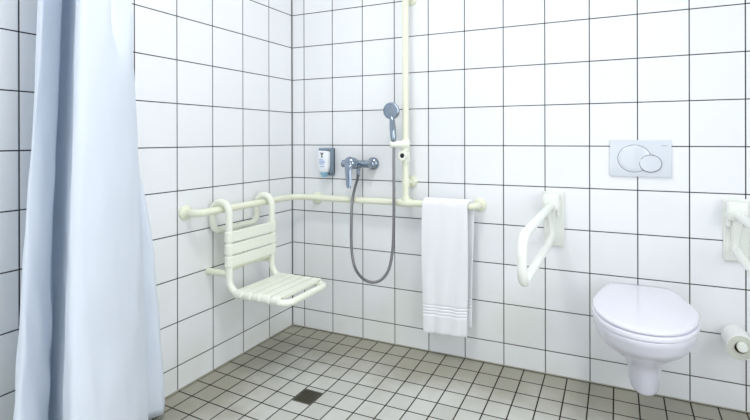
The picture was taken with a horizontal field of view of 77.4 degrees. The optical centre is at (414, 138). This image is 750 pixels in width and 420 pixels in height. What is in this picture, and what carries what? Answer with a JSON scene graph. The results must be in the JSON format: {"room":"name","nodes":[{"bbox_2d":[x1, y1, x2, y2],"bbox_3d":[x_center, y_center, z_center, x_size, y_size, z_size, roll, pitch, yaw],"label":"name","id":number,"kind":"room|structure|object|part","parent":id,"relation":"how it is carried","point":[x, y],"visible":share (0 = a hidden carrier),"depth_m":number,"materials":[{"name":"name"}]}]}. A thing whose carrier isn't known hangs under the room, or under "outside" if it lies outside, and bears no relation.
{"room":"accessible bathroom","nodes":[
{"label":"accessible bathroom","id":0,"kind":"room"},
{"bbox_2d":[13,0,164,419],"bbox_3d":[-1.091,-0.254,1.556,0.318,2.718,0.668,0,0,-12],"label":"shower curtain","id":1,"kind":"object","parent":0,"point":[89,345],"visible":1,"depth_m":1.39,"materials":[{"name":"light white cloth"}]},
{"bbox_2d":[0,0,291,419],"bbox_3d":[-1.446,-0.223,1.327,0.100,2.900,3.300,0,0,23],"label":"wall","id":2,"kind":"structure","parent":0,"point":[213,78],"depth_m":2.16,"materials":[{"name":"tile"}]},
{"bbox_2d":[165,324,292,397],"bbox_3d":[-1.396,1.125,1.305,0.004,0.004,3.296,0,0,23],"label":"trim","id":3,"kind":"structure","parent":2,"relation":"attached to","point":[292,324],"depth_m":2.33,"materials":[{"name":"beige"}]},
{"bbox_2d":[148,325,749,419],"bbox_3d":[-0.022,1.176,0.713,3.004,0.104,3.304,0,0,23],"label":"floor","id":4,"kind":"structure","parent":0,"point":[357,378],"depth_m":2.10,"materials":[{"name":"tile"}]},
{"bbox_2d":[292,389,322,404],"bbox_3d":[-0.477,1.148,2.073,0.098,0.003,0.101,0,0,23],"label":"floor drain","id":5,"kind":"object","parent":4,"relation":"on","point":[307,396],"visible":1,"depth_m":2.07,"materials":[{"name":"grey metal"}]},
{"bbox_2d":[292,0,749,411],"bbox_3d":[0.653,-0.227,2.269,3.200,2.900,0.100,0,0,23],"label":"wall","id":6,"kind":"structure","parent":0,"point":[511,102],"depth_m":2.25,"materials":[{"name":"tile"}]},
{"bbox_2d":[292,3,292,323],"bbox_3d":[-0.742,-0.274,2.819,0.004,2.800,0.004,0,0,23],"label":"trim","id":7,"kind":"structure","parent":6,"relation":"attached to","point":[292,3],"depth_m":2.82,"materials":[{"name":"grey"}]},
{"bbox_2d":[318,148,334,176],"bbox_3d":[-0.511,0.136,2.678,0.075,0.168,0.078,0,0,23],"label":"soap dispenser","id":8,"kind":"object","parent":6,"relation":"attached to","point":[326,156],"visible":1,"depth_m":2.65,"materials":[{"name":"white plastic"}]},
{"bbox_2d":[318,151,329,171],"bbox_3d":[-0.516,0.130,2.670,0.072,0.124,0.056,0,0,23],"label":"bottle","id":9,"kind":"object","parent":8,"relation":"on","point":[323,156],"depth_m":2.64,"materials":[{"name":"white plastic"}]},
{"bbox_2d":[179,0,486,219],"bbox_3d":[-0.350,-0.264,2.215,1.202,1.289,0.798,0,0,23],"label":"grab rail","id":10,"kind":"object","parent":6,"relation":"attached to","point":[185,212],"visible":1,"depth_m":2.42,"materials":[{"name":"white plastic"}]},
{"bbox_2d":[205,192,325,306],"bbox_3d":[-0.710,0.513,2.274,0.491,0.461,0.337,0,0,23],"label":"chair","id":11,"kind":"object","parent":10,"relation":"hanging from","point":[273,290],"visible":0.96,"depth_m":2.23,"materials":[{"name":"white plastic"}]},
{"bbox_2d":[390,140,409,161],"bbox_3d":[-0.077,0.062,2.421,0.107,0.116,0.069,0,0,2],"label":"holder","id":12,"kind":"object","parent":10,"relation":"attached to","point":[404,154],"visible":0.99,"depth_m":2.40,"materials":[{"name":"white plastic"}]},
{"bbox_2d":[383,102,399,141],"bbox_3d":[-0.119,-0.080,2.422,0.089,0.217,0.050,0,0,23],"label":"shower","id":13,"kind":"object","parent":12,"relation":"in","point":[391,111],"visible":0.99,"depth_m":2.40,"materials":[{"name":"silver metal"}]},
{"bbox_3d":[-0.117,-0.052,2.415,0.034,0.162,0.046,0,0,-35],"label":"handle","id":14,"kind":"part","parent":13,"relation":"part of","materials":[{"name":"silver metal"}]},
{"bbox_3d":[-0.052,0.090,2.424,0.051,0.061,0.064,0,0,23],"label":"clamp knob","id":15,"kind":"part","parent":12,"relation":"part of","materials":[{"name":"white plastic"}]},
{"bbox_2d":[421,197,473,337],"bbox_3d":[0.163,0.638,2.337,0.260,0.680,0.077,0,0,23],"label":"towel","id":16,"kind":"object","parent":10,"relation":"hanging from","point":[447,225],"visible":0.99,"depth_m":2.31,"materials":[{"name":"white fabric"}]},
{"bbox_2d":[341,157,378,188],"bbox_3d":[-0.329,0.181,2.555,0.218,0.168,0.158,0,0,23],"label":"shower mixer","id":17,"kind":"object","parent":6,"relation":"attached to","point":[349,163],"visible":1,"depth_m":2.52,"materials":[{"name":"silver metal"}]},
{"bbox_3d":[-0.358,0.181,2.514,0.068,0.168,0.059,0,0,23],"label":"lever","id":18,"kind":"part","parent":17,"relation":"part of","materials":[{"name":"silver metal"}]},
{"bbox_2d":[350,147,395,283],"bbox_3d":[-0.216,0.394,2.491,0.285,0.759,0.064,0,0,27],"label":"shower hose","id":19,"kind":"object","parent":17,"relation":"hanging from","point":[383,277],"visible":0.99,"depth_m":2.45,"materials":[{"name":"grey metal"}]},
{"bbox_2d":[293,324,749,412],"bbox_3d":[0.637,1.121,2.221,2.996,0.004,0.004,0,0,23],"label":"trim","id":20,"kind":"structure","parent":6,"relation":"attached to","point":[293,324],"depth_m":2.25,"materials":[{"name":"beige"}]},
{"bbox_2d":[517,191,563,286],"bbox_3d":[0.502,0.379,1.844,0.093,0.260,0.800,0,0,23],"label":"grab bar","id":21,"kind":"object","parent":6,"relation":"attached to","point":[552,213],"visible":1,"depth_m":1.96,"materials":[{"name":"white plastic"}]},
{"bbox_3d":[0.639,0.408,2.175,0.044,0.150,0.050,0,0,23],"label":"web plate","id":22,"kind":"part","parent":21,"relation":"part of","materials":[{"name":"white plastic"}]},
{"bbox_3d":[0.658,0.379,2.203,0.093,0.260,0.018,0,0,23],"label":"wall plate","id":23,"kind":"part","parent":21,"relation":"part of","materials":[{"name":"white plastic"}]},
{"bbox_2d":[610,140,671,177],"bbox_3d":[0.994,0.087,2.056,0.245,0.162,0.018,0,0,23],"label":"flush plate","id":24,"kind":"object","parent":6,"relation":"attached to","point":[632,158],"visible":1,"depth_m":2.05,"materials":[{"name":"white plastic"}]},
{"bbox_2d":[592,283,700,395],"bbox_3d":[0.869,0.797,1.777,0.355,0.370,0.631,0,0,23],"label":"toilet","id":25,"kind":"object","parent":6,"relation":"attached to","point":[652,327],"visible":1,"depth_m":1.62,"materials":[{"name":"white ceramic"}]},
{"bbox_3d":[0.849,0.621,1.732,0.352,0.019,0.523,0,0,23],"label":"lid","id":26,"kind":"part","parent":25,"relation":"part of","materials":[{"name":"white plastic"}]},
{"bbox_3d":[0.869,0.817,1.778,0.353,0.332,0.630,0,0,23],"label":"bowl","id":27,"kind":"part","parent":25,"relation":"part of","materials":[{"name":"white ceramic"}]},
{"bbox_2d":[723,198,749,273],"bbox_3d":[1.166,0.378,1.556,0.093,0.260,0.800,0,0,23],"label":"grab bar","id":28,"kind":"object","parent":6,"relation":"attached to","point":[736,212],"visible":1,"depth_m":1.88,"materials":[{"name":"white plastic"}]},
{"bbox_3d":[1.303,0.406,1.886,0.044,0.150,0.050,0,0,23],"label":"web plate","id":29,"kind":"part","parent":28,"relation":"part of","materials":[{"name":"white plastic"}]},
{"bbox_2d":[728,325,747,352],"bbox_3d":[1.283,0.799,1.851,0.060,0.060,0.165,0,0,23],"label":"toilet roll holder","id":30,"kind":"object","parent":6,"relation":"attached to","point":[742,347],"visible":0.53,"depth_m":1.78,"materials":[{"name":"white plastic"}]},
{"bbox_2d":[721,325,749,359],"bbox_3d":[1.282,0.808,1.850,0.096,0.096,0.110,0,0,23],"label":"toilet roll","id":31,"kind":"object","parent":30,"relation":"on","point":[731,335],"visible":0.95,"depth_m":1.81,"materials":[{"name":"white paper"}]},
{"bbox_3d":[1.256,0.799,1.787,0.037,0.037,0.026,0,0,23],"label":"knob","id":32,"kind":"part","parent":30,"relation":"part of","materials":[{"name":"white plastic"}]}
]}

